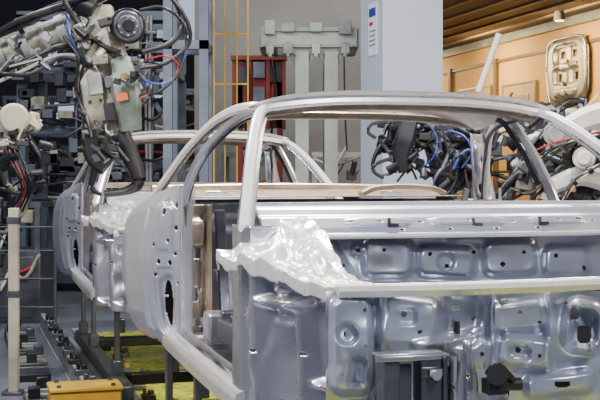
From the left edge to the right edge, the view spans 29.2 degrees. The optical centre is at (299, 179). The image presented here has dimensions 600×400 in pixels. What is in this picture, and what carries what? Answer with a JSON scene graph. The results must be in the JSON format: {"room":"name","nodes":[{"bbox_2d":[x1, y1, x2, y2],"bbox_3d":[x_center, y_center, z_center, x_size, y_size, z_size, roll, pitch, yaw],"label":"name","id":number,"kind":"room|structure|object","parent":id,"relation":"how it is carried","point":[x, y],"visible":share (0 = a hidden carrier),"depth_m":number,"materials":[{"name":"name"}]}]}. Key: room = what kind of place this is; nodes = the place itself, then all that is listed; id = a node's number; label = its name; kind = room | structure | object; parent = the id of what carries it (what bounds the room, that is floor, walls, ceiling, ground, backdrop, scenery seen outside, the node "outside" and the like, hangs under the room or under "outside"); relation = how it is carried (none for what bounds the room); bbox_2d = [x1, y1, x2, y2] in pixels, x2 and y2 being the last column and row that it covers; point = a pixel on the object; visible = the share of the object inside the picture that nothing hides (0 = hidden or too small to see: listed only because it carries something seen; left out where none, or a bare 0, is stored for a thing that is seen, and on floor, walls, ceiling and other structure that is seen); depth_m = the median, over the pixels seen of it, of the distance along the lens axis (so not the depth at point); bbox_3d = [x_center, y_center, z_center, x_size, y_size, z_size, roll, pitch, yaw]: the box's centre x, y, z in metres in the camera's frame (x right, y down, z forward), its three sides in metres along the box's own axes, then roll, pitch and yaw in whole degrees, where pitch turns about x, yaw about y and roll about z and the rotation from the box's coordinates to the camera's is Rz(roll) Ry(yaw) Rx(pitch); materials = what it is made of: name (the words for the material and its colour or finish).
{"room":"factory floor","nodes":[
{"label":"factory floor","id":0,"kind":"room"},
{"bbox_2d":[0,291,139,399],"bbox_3d":[0.000,1.650,12.000,30.000,0.100,34.000,0,0,0],"label":"floor","id":1,"kind":"structure","parent":0,"point":[68,302],"depth_m":12.56,"materials":[{"name":"concrete"}]},
{"bbox_2d":[1,208,24,395],"bbox_3d":[-2.140,0.905,8.600,0.150,1.390,0.150,0,0,0],"label":"steel post","id":2,"kind":"object","parent":1,"relation":"on","point":[13,219],"visible":0.96,"depth_m":8.56,"materials":[{"name":"white metal"}]},
{"bbox_2d":[5,323,25,345],"bbox_3d":[-2.725,1.505,11.188,0.260,0.190,0.340,0,0,-17],"label":"module","id":3,"kind":"object","parent":1,"relation":"on","point":[6,337],"visible":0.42,"depth_m":11.22,"materials":[{"name":"metal"}]},
{"bbox_2d":[4,318,29,338],"bbox_3d":[-2.839,1.505,11.571,0.260,0.190,0.340,0,0,-17],"label":"module","id":4,"kind":"object","parent":1,"relation":"on","point":[21,328],"visible":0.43,"depth_m":11.62,"materials":[{"name":"metal"}]},
{"bbox_2d":[7,328,36,348],"bbox_3d":[-2.611,1.505,10.805,0.260,0.190,0.340,0,0,-17],"label":"module","id":5,"kind":"object","parent":1,"relation":"on","point":[31,331],"visible":0.35,"depth_m":10.91,"materials":[{"name":"metal"}]},
{"bbox_2d":[19,339,32,355],"bbox_3d":[-2.383,1.505,10.038,0.260,0.190,0.340,0,0,-17],"label":"module","id":6,"kind":"object","parent":1,"relation":"on","point":[22,352],"visible":0.13,"depth_m":10.07,"materials":[{"name":"metal"}]},
{"bbox_2d":[0,103,53,212],"bbox_3d":[-3.129,0.487,9.766,2.440,2.226,0.828,0,0,17],"label":"robot","id":7,"kind":"object","parent":1,"relation":"on","point":[17,123],"visible":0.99,"depth_m":9.22,"materials":[{"name":"beige paint"}]},
{"bbox_2d":[0,194,56,322],"bbox_3d":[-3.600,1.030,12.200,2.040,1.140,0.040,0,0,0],"label":"fence","id":8,"kind":"object","parent":1,"relation":"on","point":[54,278],"visible":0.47,"depth_m":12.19,"materials":[{"name":"metal"}]},
{"bbox_2d":[19,333,37,348],"bbox_3d":[-2.497,1.505,10.421,0.260,0.190,0.340,0,0,-17],"label":"module","id":9,"kind":"object","parent":1,"relation":"on","point":[23,336],"visible":0.26,"depth_m":10.50,"materials":[{"name":"metal"}]},
{"bbox_2d":[19,345,45,362],"bbox_3d":[-2.269,1.505,9.654,0.260,0.190,0.340,0,0,-17],"label":"module","id":10,"kind":"object","parent":1,"relation":"on","point":[38,349],"visible":0.36,"depth_m":9.72,"materials":[{"name":"metal"}]},
{"bbox_2d":[19,352,50,382],"bbox_3d":[-2.155,1.505,9.271,0.260,0.190,0.340,0,0,-17],"label":"module","id":11,"kind":"object","parent":1,"relation":"on","point":[28,371],"visible":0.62,"depth_m":9.15,"materials":[{"name":"metal"}]},
{"bbox_2d":[23,376,47,399],"bbox_3d":[-1.813,1.505,8.121,0.260,0.190,0.340,0,0,-17],"label":"module","id":12,"kind":"object","parent":1,"relation":"on","point":[41,381],"visible":0.56,"depth_m":8.19,"materials":[{"name":"metal"}]},
{"bbox_2d":[28,386,47,399],"bbox_3d":[-1.699,1.505,7.737,0.260,0.190,0.340,0,0,-17],"label":"module","id":13,"kind":"object","parent":1,"relation":"on","point":[33,391],"visible":0.76,"depth_m":7.81,"materials":[{"name":"metal"}]},
{"bbox_2d":[2,96,88,246],"bbox_3d":[-4.200,0.100,19.463,1.500,3.000,0.874,0,0,0],"label":"machine","id":14,"kind":"object","parent":1,"relation":"on","point":[12,176],"visible":0.12,"depth_m":19.10,"materials":[{"name":"metal"}]},
{"bbox_2d":[27,145,87,290],"bbox_3d":[-3.397,0.537,16.963,1.206,2.127,0.875,0,0,0],"label":"machine","id":15,"kind":"object","parent":1,"relation":"on","point":[64,282],"visible":0.11,"depth_m":16.59,"materials":[{"name":"metal"}]},
{"bbox_2d":[39,313,83,380],"bbox_3d":[-2.067,1.520,10.027,0.080,0.160,5.000,0,0,-17],"label":"floor track","id":16,"kind":"object","parent":1,"relation":"on","point":[68,370],"visible":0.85,"depth_m":10.15,"materials":[{"name":"grey metal"}]},
{"bbox_2d":[44,315,54,324],"bbox_3d":[-2.506,1.395,11.503,0.100,0.090,0.100,0,0,-17],"label":"track fixture","id":17,"kind":"object","parent":16,"relation":"on","point":[51,318],"visible":0.95,"depth_m":11.47,"materials":[{"name":"metal"}]},
{"bbox_2d":[48,321,58,330],"bbox_3d":[-2.357,1.395,11.005,0.100,0.090,0.100,0,0,-17],"label":"track fixture","id":18,"kind":"object","parent":16,"relation":"on","point":[55,324],"visible":0.94,"depth_m":10.98,"materials":[{"name":"metal"}]},
{"bbox_2d":[52,328,63,337],"bbox_3d":[-2.209,1.395,10.507,0.100,0.090,0.100,0,0,-17],"label":"track fixture","id":19,"kind":"object","parent":16,"relation":"on","point":[55,334],"visible":0.98,"depth_m":10.48,"materials":[{"name":"metal"}]},
{"bbox_2d":[57,335,68,345],"bbox_3d":[-2.061,1.395,10.008,0.100,0.090,0.100,0,0,-17],"label":"track fixture","id":20,"kind":"object","parent":16,"relation":"on","point":[60,342],"visible":0.98,"depth_m":9.98,"materials":[{"name":"metal"}]},
{"bbox_2d":[62,343,74,354],"bbox_3d":[-1.913,1.395,9.510,0.100,0.090,0.100,0,0,-17],"label":"track fixture","id":21,"kind":"object","parent":16,"relation":"on","point":[65,351],"visible":0.98,"depth_m":9.48,"materials":[{"name":"metal"}]},
{"bbox_2d":[68,352,81,364],"bbox_3d":[-1.765,1.395,9.011,0.100,0.090,0.100,0,0,-17],"label":"track fixture","id":22,"kind":"object","parent":16,"relation":"on","point":[71,361],"visible":0.98,"depth_m":8.98,"materials":[{"name":"metal"}]},
{"bbox_2d":[74,362,88,375],"bbox_3d":[-1.617,1.395,8.513,0.100,0.090,0.100,0,0,-17],"label":"track fixture","id":23,"kind":"object","parent":16,"relation":"on","point":[78,371],"visible":1,"depth_m":8.49,"materials":[{"name":"metal"}]},
{"bbox_2d":[84,374,95,379],"bbox_3d":[-1.468,1.395,8.014,0.100,0.090,0.100,0,0,-17],"label":"track fixture","id":24,"kind":"object","parent":16,"relation":"on","point":[91,377],"visible":0.45,"depth_m":8.00,"materials":[{"name":"metal"}]},
{"bbox_2d":[46,377,123,399],"bbox_3d":[-1.379,1.450,7.363,0.460,0.320,0.290,0,0,-17],"label":"block","id":25,"kind":"object","parent":1,"relation":"on","point":[109,388],"visible":1,"depth_m":7.27,"materials":[{"name":"paint"}]},
{"bbox_2d":[0,0,192,196],"bbox_3d":[-2.187,0.112,7.723,2.984,2.976,0.797,0,0,15],"label":"robot","id":26,"kind":"object","parent":1,"relation":"on","point":[109,96],"visible":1,"depth_m":7.50,"materials":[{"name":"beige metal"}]},
{"bbox_2d":[11,11,185,306],"bbox_3d":[-2.565,-0.261,14.965,2.039,3.723,1.580,0,0,0],"label":"machinery","id":27,"kind":"object","parent":1,"relation":"on","point":[60,75],"visible":0.38,"depth_m":14.34,"materials":[{"name":"grey paint"}]},
{"bbox_2d":[68,328,140,399],"bbox_3d":[-0.659,1.535,6.169,0.160,0.130,11.000,0,0,-17],"label":"rail","id":28,"kind":"object","parent":1,"relation":"on","point":[92,370],"visible":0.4,"depth_m":10.01,"materials":[{"name":"grey metal"}]},
{"bbox_2d":[75,290,222,399],"bbox_3d":[-0.875,1.145,9.213,1.560,0.630,3.000,0,0,-17],"label":"carrier","id":29,"kind":"object","parent":28,"relation":"on","point":[91,344],"visible":0.35,"depth_m":8.56,"materials":[{"name":"metal"}]},
{"bbox_2d":[52,130,342,313],"bbox_3d":[-0.765,0.222,8.841,2.049,1.197,3.895,0,0,-17],"label":"car","id":30,"kind":"object","parent":29,"relation":"on","point":[88,227],"visible":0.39,"depth_m":8.65,"materials":[{"name":"metal"}]},
{"bbox_2d":[70,186,149,190],"bbox_3d":[-1.169,0.073,10.200,1.660,0.036,0.620,0,0,-17],"label":"shelf","id":31,"kind":"object","parent":30,"relation":"attached to","point":[145,188],"depth_m":10.15,"materials":[{"name":"metal"}]},
{"bbox_2d":[106,193,325,205],"bbox_3d":[-0.573,0.155,8.195,1.600,0.120,0.244,0,0,-17],"label":"shelf","id":32,"kind":"object","parent":30,"relation":"attached to","point":[136,198],"depth_m":8.07,"materials":[{"name":"metal"}]},
{"bbox_2d":[90,331,218,399],"bbox_3d":[-0.111,1.594,6.853,1.300,0.012,11.000,0,0,-17],"label":"floor marking","id":33,"kind":"object","parent":1,"relation":"on","point":[151,357],"depth_m":9.95,"materials":[{"name":"yellow paint"}]},
{"bbox_2d":[101,347,110,350],"bbox_3d":[-1.816,1.543,10.728,0.100,0.090,0.100,0,0,-17],"label":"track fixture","id":34,"kind":"object","parent":33,"relation":"on","point":[103,348],"visible":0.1,"depth_m":10.68,"materials":[{"name":"metal"}]},
{"bbox_2d":[120,347,129,356],"bbox_3d":[-1.591,1.543,10.357,0.100,0.090,0.100,0,0,-17],"label":"track fixture","id":35,"kind":"object","parent":33,"relation":"on","point":[124,353],"visible":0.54,"depth_m":10.32,"materials":[{"name":"metal"}]},
{"bbox_2d":[123,362,130,371],"bbox_3d":[-1.457,1.543,9.520,0.100,0.090,0.100,0,0,-17],"label":"track fixture","id":36,"kind":"object","parent":33,"relation":"on","point":[126,368],"visible":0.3,"depth_m":9.49,"materials":[{"name":"metal"}]},
{"bbox_2d":[133,384,146,390],"bbox_3d":[-1.218,1.543,8.715,0.100,0.090,0.100,0,0,-17],"label":"track fixture","id":37,"kind":"object","parent":33,"relation":"on","point":[139,387],"visible":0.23,"depth_m":8.67,"materials":[{"name":"metal"}]},
{"bbox_2d":[140,387,155,399],"bbox_3d":[-1.098,1.543,8.312,0.100,0.090,0.100,0,0,-17],"label":"track fixture","id":38,"kind":"object","parent":33,"relation":"on","point":[150,395],"visible":0.97,"depth_m":8.29,"materials":[{"name":"metal"}]},
{"bbox_2d":[127,159,198,191],"bbox_3d":[-2.000,0.649,17.162,1.100,1.901,0.876,0,0,0],"label":"machine","id":39,"kind":"object","parent":1,"relation":"on","point":[158,174],"visible":0.1,"depth_m":16.77,"materials":[{"name":"grey paint"}]},
{"bbox_2d":[138,89,193,181],"bbox_3d":[-2.300,-0.001,20.462,1.500,3.202,0.875,0,0,0],"label":"machine","id":40,"kind":"object","parent":1,"relation":"on","point":[159,121],"visible":0.13,"depth_m":20.07,"materials":[{"name":"metal"}]},
{"bbox_2d":[163,0,212,182],"bbox_3d":[-1.150,-0.310,11.850,0.453,3.819,0.590,0,0,0],"label":"pillar","id":41,"kind":"object","parent":1,"relation":"on","point":[203,47],"visible":0.55,"depth_m":11.56,"materials":[{"name":"grey metal"}]},
{"bbox_2d":[213,0,248,182],"bbox_3d":[-0.756,-0.405,12.599,0.388,4.010,0.018,0,0,0],"label":"cage","id":42,"kind":"object","parent":1,"relation":"on","point":[214,33],"visible":0.44,"depth_m":12.59,"materials":[{"name":"yellow paint"}]},
{"bbox_2d":[221,148,276,182],"bbox_3d":[-0.700,0.564,17.163,0.900,2.073,0.874,0,0,0],"label":"machine","id":43,"kind":"object","parent":1,"relation":"on","point":[228,155],"visible":0.04,"depth_m":16.81,"materials":[{"name":"metal"}]},
{"bbox_2d":[231,55,286,182],"bbox_3d":[-0.568,-0.019,15.926,0.780,3.403,0.248,0,0,0],"label":"tall cabinet","id":44,"kind":"object","parent":1,"relation":"on","point":[267,75],"visible":0.6,"depth_m":15.90,"materials":[{"name":"metal"}]},
{"bbox_2d":[259,20,358,198],"bbox_3d":[0.103,-0.106,13.606,1.139,3.412,1.172,0,0,0],"label":"gantry","id":45,"kind":"object","parent":1,"relation":"on","point":[330,44],"visible":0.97,"depth_m":13.12,"materials":[{"name":"grey metal"}]},
{"bbox_2d":[311,146,360,198],"bbox_3d":[0.620,0.557,16.764,0.900,2.087,0.771,0,0,0],"label":"machine","id":46,"kind":"object","parent":1,"relation":"on","point":[351,174],"visible":0.12,"depth_m":16.43,"materials":[{"name":"grey paint"}]},
{"bbox_2d":[361,0,442,198],"bbox_3d":[1.092,-1.400,12.432,0.680,6.000,0.700,0,0,-17],"label":"pillar","id":47,"kind":"structure","parent":1,"relation":"on","point":[409,57],"depth_m":12.12,"materials":[{"name":"paint"}]},
{"bbox_2d":[368,1,377,56],"bbox_3d":[0.777,-1.610,12.276,0.016,0.560,0.260,0,0,-16],"label":"notice board","id":48,"kind":"object","parent":47,"relation":"attached to","point":[373,7],"visible":1,"depth_m":12.24,"materials":[{"name":"grey paint"}]},
{"bbox_2d":[366,112,451,197],"bbox_3d":[1.200,0.486,10.373,0.660,2.227,2.142,0,0,23],"label":"robot","id":49,"kind":"object","parent":1,"relation":"on","point":[403,141],"visible":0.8,"depth_m":9.60,"materials":[{"name":"metal"}]},
{"bbox_2d":[426,123,493,198],"bbox_3d":[1.286,0.578,8.439,0.717,2.045,0.492,0,0,-35],"label":"robot","id":50,"kind":"object","parent":1,"relation":"on","point":[459,160],"visible":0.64,"depth_m":8.29,"materials":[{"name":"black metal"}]},
{"bbox_2d":[445,125,544,200],"bbox_3d":[2.253,0.486,13.263,1.105,2.228,0.775,0,0,0],"label":"machine","id":51,"kind":"object","parent":1,"relation":"on","point":[510,195],"visible":0.19,"depth_m":12.91,"materials":[{"name":"metal"}]},
{"bbox_2d":[475,33,599,200],"bbox_3d":[2.569,0.167,10.374,2.232,2.866,0.836,0,0,-42],"label":"robot","id":52,"kind":"object","parent":1,"relation":"on","point":[538,124],"visible":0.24,"depth_m":9.95,"materials":[{"name":"metal"}]},
{"bbox_2d":[495,102,599,200],"bbox_3d":[2.430,0.499,8.708,1.980,2.203,0.873,0,0,-32],"label":"robot","id":53,"kind":"object","parent":1,"relation":"on","point":[569,165],"visible":0.63,"depth_m":8.33,"materials":[{"name":"grey paint"}]},
{"bbox_2d":[539,180,582,218],"bbox_3d":[3.502,0.404,13.562,1.203,2.392,0.776,0,0,0],"label":"machine","id":54,"kind":"object","parent":1,"relation":"on","point":[570,193],"visible":0.02,"depth_m":13.25,"materials":[{"name":"metal"}]},
{"bbox_3d":[0.722,1.535,6.579,3.288,0.130,10.589,0,0,0],"label":"rail","id":55,"kind":"object","parent":1,"relation":"on","visible":0},
{"bbox_2d":[165,348,209,399],"bbox_3d":[0.317,1.145,5.415,1.560,0.630,3.000,0,0,-17],"label":"carrier","id":56,"kind":"object","parent":55,"relation":"on","point":[200,392],"visible":0.12,"depth_m":6.38,"materials":[{"name":"metal"}]},
{"bbox_2d":[122,90,599,399],"bbox_3d":[0.427,0.222,5.044,2.049,1.197,3.895,0,0,-17],"label":"car","id":57,"kind":"object","parent":56,"relation":"on","point":[484,296],"visible":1,"depth_m":4.24,"materials":[{"name":"metal"}]},
{"bbox_2d":[147,189,463,197],"bbox_3d":[0.023,0.073,6.402,1.660,0.036,0.620,0,0,-17],"label":"shelf","id":58,"kind":"object","parent":57,"relation":"attached to","point":[199,193],"depth_m":6.33,"materials":[{"name":"metal"}]},
{"bbox_2d":[371,349,449,361],"bbox_3d":[0.284,0.463,3.048,0.206,0.020,0.090,0,0,-17],"label":"shelf","id":59,"kind":"object","parent":57,"relation":"attached to","point":[430,355],"depth_m":3.02,"materials":[{"name":"metal"}]},
{"bbox_2d":[256,204,599,239],"bbox_3d":[0.619,0.155,4.397,1.600,0.120,0.244,0,0,-17],"label":"shelf","id":60,"kind":"object","parent":57,"relation":"attached to","point":[418,221],"depth_m":4.33,"materials":[{"name":"metal"}]},
{"bbox_2d":[0,0,357,241],"bbox_3d":[-3.000,-2.400,26.000,22.000,8.000,0.200,0,0,0],"label":"wall","id":61,"kind":"structure","parent":0,"point":[8,8],"depth_m":25.90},
{"bbox_2d":[48,103,73,118],"bbox_3d":[-5.395,-1.573,25.850,0.800,0.400,0.060,0,0,0],"label":"window","id":62,"kind":"structure","parent":61,"relation":"in","point":[61,108],"depth_m":25.82,"materials":[{"name":"white glass"}]},
{"bbox_2d":[140,62,162,97],"bbox_3d":[-3.259,-2.248,25.850,0.700,0.800,0.060,0,0,0],"label":"window","id":63,"kind":"structure","parent":61,"relation":"in","point":[141,87],"depth_m":25.82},
{"bbox_2d":[178,0,193,39],"bbox_3d":[-2.585,-3.596,25.850,0.500,1.200,0.060,0,0,0],"label":"window","id":64,"kind":"structure","parent":61,"relation":"in","point":[187,5],"depth_m":25.82,"materials":[{"name":"white glass"}]},
{"bbox_2d":[443,0,473,10],"bbox_3d":[1.453,-2.585,19.837,0.070,0.030,18.000,0,0,-17],"label":"trim","id":65,"kind":"structure","parent":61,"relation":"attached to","point":[463,1],"depth_m":16.93,"materials":[{"name":"brown wood"}]},
{"bbox_2d":[443,0,510,21],"bbox_3d":[1.933,-2.585,19.980,0.070,0.030,18.000,0,0,-17],"label":"trim","id":66,"kind":"structure","parent":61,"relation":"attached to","point":[499,1],"depth_m":17.44,"materials":[{"name":"brown wood"}]},
{"bbox_2d":[443,0,546,31],"bbox_3d":[2.412,-2.585,20.122,0.070,0.030,18.000,0,0,-17],"label":"trim","id":67,"kind":"structure","parent":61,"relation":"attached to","point":[535,1],"depth_m":17.95,"materials":[{"name":"brown wood"}]},
{"bbox_2d":[443,0,579,39],"bbox_3d":[2.843,-2.585,20.251,0.070,0.030,18.000,0,0,-17],"label":"trim","id":68,"kind":"structure","parent":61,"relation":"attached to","point":[568,1],"depth_m":18.33,"materials":[{"name":"brown wood"}]},
{"bbox_2d":[194,0,360,183],"bbox_3d":[0.117,-2.322,19.000,3.700,5.200,0.250,0,0,0],"label":"wall","id":69,"kind":"structure","parent":0,"point":[302,13],"depth_m":18.88,"materials":[{"name":"grey paint"}]},
{"bbox_2d":[443,1,599,46],"bbox_3d":[3.274,-2.585,20.379,0.070,0.030,18.000,0,0,-17],"label":"trim","id":70,"kind":"structure","parent":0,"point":[596,2],"depth_m":19.01,"materials":[{"name":"brown wood"}]},
{"bbox_2d":[443,20,599,200],"bbox_3d":[4.324,-0.500,18.604,0.100,4.200,24.000,0,0,-17],"label":"wall","id":71,"kind":"structure","parent":0,"point":[532,67],"depth_m":19.94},
{"bbox_2d":[448,69,452,173],"bbox_3d":[2.993,-0.400,22.799,0.080,3.600,0.100,0,0,-17],"label":"trim","id":72,"kind":"structure","parent":71,"relation":"attached to","point":[450,74],"depth_m":22.75,"materials":[{"name":"wood"}]},
{"bbox_2d":[457,84,491,136],"bbox_3d":[3.292,-1.275,21.740,0.060,0.950,1.430,0,0,-17],"label":"display board","id":73,"kind":"object","parent":71,"relation":"attached to","point":[487,89],"visible":0.06,"depth_m":21.40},
{"bbox_2d":[493,59,498,191],"bbox_3d":[3.563,-0.400,20.882,0.080,3.600,0.100,0,0,-17],"label":"trim","id":74,"kind":"structure","parent":71,"relation":"attached to","point":[495,64],"depth_m":20.83,"materials":[{"name":"orange wood"}]},
{"bbox_2d":[502,79,536,135],"bbox_3d":[3.805,-1.200,20.015,0.060,1.000,1.230,0,0,-17],"label":"display board","id":75,"kind":"object","parent":71,"relation":"attached to","point":[527,90],"visible":0.21,"depth_m":19.84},
{"bbox_2d":[443,9,599,58],"bbox_3d":[4.228,-2.520,18.576,0.120,0.140,24.000,0,0,-17],"label":"trim","id":76,"kind":"structure","parent":71,"relation":"attached to","point":[593,15],"depth_m":19.53,"materials":[{"name":"beige wood"}]},
{"bbox_2d":[443,37,599,74],"bbox_3d":[4.257,-2.150,18.584,0.040,0.050,24.000,0,0,-17],"label":"trim","id":77,"kind":"structure","parent":71,"relation":"attached to","point":[598,38],"depth_m":20.28,"materials":[{"name":"beige wood"}]},
{"bbox_2d":[546,34,588,104],"bbox_3d":[4.222,-1.754,18.313,0.200,1.069,1.280,0,0,-17],"label":"panel display","id":78,"kind":"object","parent":71,"relation":"attached to","point":[556,90],"visible":0.92,"depth_m":18.25,"materials":[{"name":"metal"}]},
{"bbox_2d":[443,0,599,49],"bbox_3d":[1.959,-2.675,17.901,4.935,0.150,24.000,0,0,-17],"label":"ceiling","id":79,"kind":"structure","parent":0,"point":[474,4],"depth_m":18.07,"materials":[{"name":"brown wood"}]},
{"bbox_2d":[554,11,565,21],"bbox_3d":[3.938,-2.485,17.446,0.179,0.150,0.179,0,0,-17],"label":"ceiling spotlight","id":80,"kind":"object","parent":79,"relation":"attached to","point":[559,16],"visible":1,"depth_m":17.38,"materials":[{"name":"beige metal"}]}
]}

